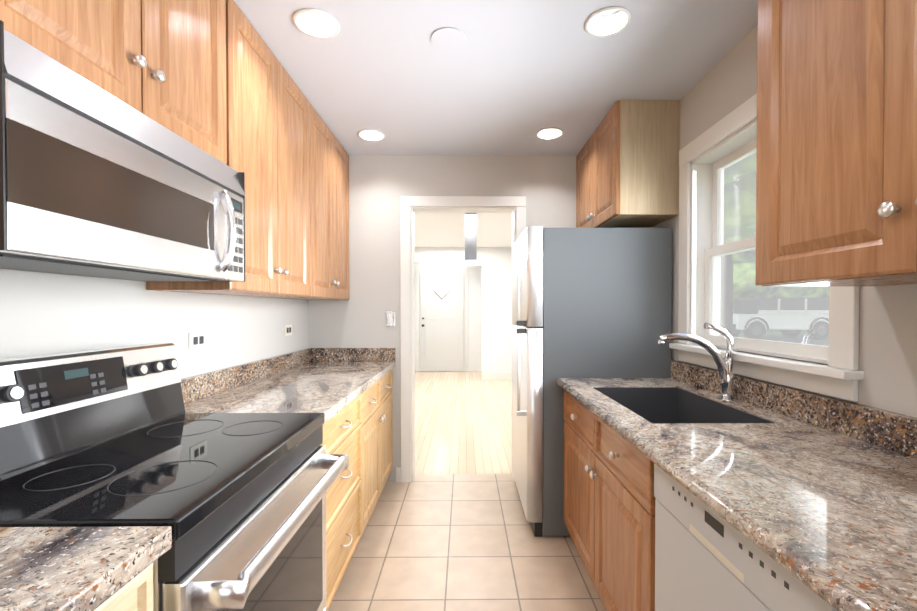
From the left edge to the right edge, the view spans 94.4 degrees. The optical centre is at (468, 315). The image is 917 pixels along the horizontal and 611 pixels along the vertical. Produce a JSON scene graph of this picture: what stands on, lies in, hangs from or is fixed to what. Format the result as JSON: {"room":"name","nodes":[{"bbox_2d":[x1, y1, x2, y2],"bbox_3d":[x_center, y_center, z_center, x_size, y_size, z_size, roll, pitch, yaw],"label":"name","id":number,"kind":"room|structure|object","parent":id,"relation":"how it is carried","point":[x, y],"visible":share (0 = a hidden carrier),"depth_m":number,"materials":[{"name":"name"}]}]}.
{"room":"kitchen","nodes":[
{"label":"kitchen","id":0,"kind":"room"},
{"bbox_2d":[0,269,308,378],"bbox_3d":[-1.247,0.058,0.714,0.150,2.450,5.217,0,1,-1],"label":"wall","id":1,"kind":"structure","parent":0,"point":[41,313],"depth_m":1.52,"materials":[{"name":"grey paint"}]},
{"bbox_2d":[0,0,226,164],"bbox_3d":[-1.006,-0.844,1.127,0.337,0.653,0.809,0,1,-1],"label":"upper cabinet","id":2,"kind":"object","parent":1,"relation":"attached to","point":[162,62],"visible":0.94,"depth_m":1.15,"materials":[{"name":"brown wood"}]},
{"bbox_2d":[0,20,244,281],"bbox_3d":[-0.966,-0.313,1.133,0.416,0.399,0.807,0,1,-1],"label":"over-the-range microwave","id":3,"kind":"object","parent":2,"relation":"attached to","point":[97,181],"visible":1,"depth_m":0.94,"materials":[{"name":"grey metal"}]},
{"bbox_2d":[189,331,205,349],"bbox_3d":[-1.179,0.109,1.846,0.008,0.072,0.116,0,1,-1],"label":"electrical outlet","id":4,"kind":"object","parent":1,"relation":"attached to","point":[197,340],"visible":1,"depth_m":1.84,"materials":[{"name":"beige plastic"}]},
{"bbox_2d":[146,0,313,299],"bbox_3d":[-1.029,-0.639,1.949,0.306,1.083,0.810,0,1,-1],"label":"upper cabinet","id":5,"kind":"object","parent":1,"relation":"attached to","point":[287,155],"depth_m":1.87,"materials":[{"name":"brown wood"}]},
{"bbox_2d":[284,324,291,335],"bbox_3d":[-1.188,0.098,2.796,0.008,0.072,0.116,0,1,-1],"label":"electrical outlet","id":6,"kind":"object","parent":1,"relation":"attached to","point":[287,330],"visible":1,"depth_m":2.77,"materials":[{"name":"beige plastic"}]},
{"bbox_2d":[314,109,349,299],"bbox_3d":[-1.037,-0.648,2.758,0.306,1.083,0.809,0,1,-1],"label":"upper cabinet","id":7,"kind":"object","parent":1,"relation":"attached to","point":[331,160],"depth_m":2.71,"materials":[{"name":"brown wood"}]},
{"bbox_2d":[309,155,575,481],"bbox_3d":[-0.021,0.028,3.259,2.353,2.450,0.150,0,1,-1],"label":"wall","id":8,"kind":"structure","parent":0,"point":[380,185],"depth_m":3.17,"materials":[{"name":"grey paint"}]},
{"bbox_2d":[385,311,394,326],"bbox_3d":[-0.588,0.027,3.170,0.072,0.116,0.016,0,1,-1],"label":"switch plate","id":9,"kind":"object","parent":8,"relation":"attached to","point":[389,318],"visible":1,"depth_m":3.17,"materials":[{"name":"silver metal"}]},
{"bbox_2d":[396,467,400,481],"bbox_3d":[-0.529,1.198,3.187,0.035,0.110,0.012,0,1,-1],"label":"baseboard","id":10,"kind":"structure","parent":8,"relation":"attached to","point":[398,474],"depth_m":3.18,"materials":[{"name":"white wood"}]},
{"bbox_2d":[400,196,525,481],"bbox_3d":[-0.043,0.182,3.260,0.938,2.141,0.184,0,1,-1],"label":"door frame","id":11,"kind":"structure","parent":8,"relation":"attached to","point":[515,206],"depth_m":3.17,"materials":[{"name":"white wood"}]},
{"bbox_2d":[415,263,481,370],"bbox_3d":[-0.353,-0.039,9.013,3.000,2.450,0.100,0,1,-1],"label":"door frame","id":12,"kind":"structure","parent":0,"point":[474,317],"depth_m":8.96,"materials":[{"name":"white wood"}]},
{"bbox_2d":[416,269,467,370],"bbox_3d":[-0.567,0.101,8.928,1.110,2.170,0.070,0,1,-1],"label":"front door","id":13,"kind":"structure","parent":12,"relation":"in","point":[441,319],"depth_m":8.92,"materials":[{"name":"white wood"}]},
{"bbox_2d":[415,247,511,379],"bbox_3d":[-0.351,-0.026,7.848,3.020,2.450,0.132,0,1,-1],"label":"wall","id":14,"kind":"structure","parent":0,"point":[497,315],"depth_m":7.80,"materials":[{"name":"white paint"}]},
{"bbox_2d":[328,371,605,610],"bbox_3d":[-0.308,1.299,3.604,3.220,0.100,10.950,0,1,-1],"label":"floor","id":15,"kind":"structure","parent":0,"point":[449,542],"depth_m":2.43,"materials":[{"name":"tile"}]},
{"bbox_2d":[94,563,153,610],"bbox_3d":[-0.853,0.851,0.430,0.629,0.868,0.648,0,1,-1],"label":"base cabinet","id":16,"kind":"object","parent":15,"relation":"on","point":[136,593],"visible":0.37,"depth_m":0.67,"materials":[{"name":"brown wood"}]},
{"bbox_2d":[0,526,171,610],"bbox_3d":[-0.838,0.353,-0.195,0.646,0.140,1.886,0,1,-1],"label":"countertop","id":17,"kind":"structure","parent":16,"relation":"on","point":[68,568],"depth_m":0.65,"materials":[{"name":"stone"}]},
{"bbox_2d":[0,343,348,610],"bbox_3d":[-0.786,0.691,1.155,0.721,1.172,0.795,0,1,-1],"label":"range","id":18,"kind":"object","parent":15,"relation":"on","point":[119,436],"visible":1,"depth_m":1.05,"materials":[{"name":"silver metal"}]},
{"bbox_2d":[321,391,364,610],"bbox_3d":[-0.867,0.834,1.879,0.629,0.868,0.643,0,1,-1],"label":"base cabinet","id":19,"kind":"object","parent":15,"relation":"on","point":[358,430],"depth_m":1.92,"materials":[{"name":"brown wood"}]},
{"bbox_2d":[180,348,395,423],"bbox_3d":[-0.864,0.323,2.364,0.646,0.140,1.626,0,1,-1],"label":"countertop","id":20,"kind":"structure","parent":19,"relation":"on","point":[329,383],"depth_m":2.12,"materials":[{"name":"stone"}]},
{"bbox_2d":[365,369,392,526],"bbox_3d":[-0.875,0.825,2.679,0.629,0.868,1.005,0,1,-1],"label":"base cabinet","id":21,"kind":"object","parent":15,"relation":"on","point":[379,396],"depth_m":2.63,"materials":[{"name":"brown wood"}]},
{"bbox_2d":[512,226,671,536],"bbox_3d":[0.705,0.377,2.784,0.867,1.763,0.800,0,1,-1],"label":"fridge","id":22,"kind":"object","parent":15,"relation":"on","point":[591,302],"visible":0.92,"depth_m":2.38,"materials":[{"name":"grey metal"}]},
{"bbox_2d":[563,391,655,610],"bbox_3d":[0.834,0.835,1.814,0.667,0.869,1.141,0,1,-1],"label":"base cabinet","id":23,"kind":"object","parent":15,"relation":"on","point":[609,510],"visible":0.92,"depth_m":1.61,"materials":[{"name":"brown wood"}]},
{"bbox_2d":[654,464,836,610],"bbox_3d":[0.833,0.847,0.938,0.592,0.866,0.597,0,1,-1],"label":"dishwasher","id":24,"kind":"object","parent":15,"relation":"on","point":[707,558],"visible":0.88,"depth_m":0.96,"materials":[{"name":"grey metal"}]},
{"bbox_3d":[0.855,0.859,-0.241,0.667,0.869,1.747,0,1,-1],"label":"base cabinet","id":25,"kind":"object","parent":15,"relation":"on","visible":0},
{"bbox_2d":[555,360,916,610],"bbox_3d":[0.841,0.344,0.629,0.678,0.140,3.499,0,1,-1],"label":"countertop","id":26,"kind":"structure","parent":25,"relation":"on","point":[815,493],"depth_m":1.00,"materials":[{"name":"stone"}]},
{"bbox_2d":[594,387,773,423],"bbox_3d":[0.830,0.538,1.774,0.480,0.348,0.735,0,1,-1],"label":"sink basin","id":27,"kind":"object","parent":26,"relation":"in","point":[658,405],"visible":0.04,"depth_m":2.11,"materials":[{"name":"grey"}]},
{"bbox_2d":[658,323,735,401],"bbox_3d":[0.955,0.195,1.779,0.324,0.329,0.062,0,1,-1],"label":"faucet","id":28,"kind":"object","parent":26,"relation":"on","point":[725,368],"visible":1,"depth_m":1.77,"materials":[{"name":"silver metal"}]},
{"bbox_2d":[234,0,757,246],"bbox_3d":[-0.308,-1.251,3.575,3.220,0.100,10.950,0,1,-1],"label":"ceiling","id":29,"kind":"structure","parent":0,"point":[511,77],"depth_m":2.02,"materials":[{"name":"white paint"}]},
{"bbox_2d":[292,8,339,38],"bbox_3d":[-0.616,-1.211,1.715,0.181,0.079,0.181,0,1,-1],"label":"ceiling light","id":30,"kind":"object","parent":29,"relation":"attached to","point":[314,12],"visible":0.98,"depth_m":1.70,"materials":[{"name":"white"}]},
{"bbox_2d":[357,129,384,140],"bbox_3d":[-0.642,-1.224,2.800,0.181,0.079,0.181,0,1,-1],"label":"ceiling light","id":31,"kind":"object","parent":29,"relation":"attached to","point":[380,132],"visible":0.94,"depth_m":2.79,"materials":[{"name":"white"}]},
{"bbox_2d":[431,27,465,50],"bbox_3d":[-0.085,-1.178,1.810,0.150,0.004,0.150,0,1,-1],"label":"smoke detector","id":32,"kind":"object","parent":29,"relation":"attached to","point":[448,38],"visible":1,"depth_m":1.80,"materials":[{"name":"white paint"}]},
{"bbox_2d":[456,213,484,265],"bbox_3d":[0.022,-0.907,4.957,0.340,0.618,0.340,0,1,-1],"label":"pendant light","id":33,"kind":"object","parent":29,"relation":"hanging from","point":[470,239],"visible":0.96,"depth_m":4.90,"materials":[{"name":"grey metal"}]},
{"bbox_2d":[536,127,563,139],"bbox_3d":[0.530,-1.224,2.775,0.181,0.079,0.181,0,1,-1],"label":"ceiling light","id":34,"kind":"object","parent":29,"relation":"attached to","point":[558,136],"visible":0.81,"depth_m":2.76,"materials":[{"name":"white"}]},
{"bbox_2d":[584,6,631,37],"bbox_3d":[0.558,-1.211,1.704,0.181,0.079,0.181,0,1,-1],"label":"ceiling light","id":35,"kind":"object","parent":29,"relation":"attached to","point":[626,12],"visible":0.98,"depth_m":1.70,"materials":[{"name":"white"}]},
{"bbox_2d":[650,24,916,416],"bbox_3d":[1.256,0.057,0.739,0.150,2.450,5.217,0,1,-1],"label":"wall","id":36,"kind":"structure","parent":0,"point":[726,85],"depth_m":1.26,"materials":[{"name":"grey paint"}]},
{"bbox_2d":[576,100,679,227],"bbox_3d":[0.967,-0.875,2.759,0.382,0.628,0.844,0,1,-1],"label":"upper cabinet","id":37,"kind":"object","parent":36,"relation":"attached to","point":[627,166],"visible":0.94,"depth_m":2.34,"materials":[{"name":"brown wood"}]},
{"bbox_2d":[669,93,863,401],"bbox_3d":[1.230,-0.318,1.796,0.240,1.145,1.079,0,1,-1],"label":"window unit","id":38,"kind":"structure","parent":36,"relation":"in","point":[838,374],"depth_m":1.97,"materials":[{"name":"white wood"}]},
{"bbox_2d":[755,0,916,285],"bbox_3d":[1.003,-0.622,0.780,0.351,1.088,0.880,0,1,-1],"label":"upper cabinet","id":39,"kind":"object","parent":36,"relation":"attached to","point":[836,179],"visible":1,"depth_m":0.93,"materials":[{"name":"brown wood"}]},
{"label":"outside","id":40,"kind":"structure","parent":0,"visible":0},
{"bbox_2d":[736,330,827,345],"bbox_3d":[40.431,1.010,25.387,78.670,0.008,110.000,0,1,-1],"label":"ground","id":41,"kind":"structure","parent":40,"point":[803,336],"depth_m":19.59,"materials":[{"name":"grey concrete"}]},
{"bbox_2d":[720,249,755,336],"bbox_3d":[8.973,-3.661,14.953,9.901,9.613,9.614,0,1,-1],"label":"tree","id":42,"kind":"object","parent":41,"relation":"on","point":[729,307],"depth_m":15.37,"materials":[{"name":"plant"}]},
{"bbox_2d":[721,152,756,256],"bbox_3d":[6.034,-3.234,10.272,7.967,8.871,7.744,0,1,-1],"label":"tree","id":43,"kind":"object","parent":41,"relation":"on","point":[738,224],"depth_m":9.33,"materials":[{"name":"green plant"}]},
{"bbox_2d":[732,250,828,330],"bbox_3d":[17.642,-3.781,27.838,13.446,10.245,14.113,0,1,-1],"label":"tree","id":44,"kind":"object","parent":41,"relation":"on","point":[806,294],"depth_m":23.33,"materials":[{"name":"green plant"}]},
{"bbox_2d":[733,298,828,339],"bbox_3d":[14.292,0.141,19.646,5.060,1.840,2.005,0,1,-1],"label":"car","id":45,"kind":"object","parent":41,"relation":"on","point":[750,332],"depth_m":18.76,"materials":[{"name":"painted metal"},{"name":"glass"},{"name":"rubber"}]}
]}

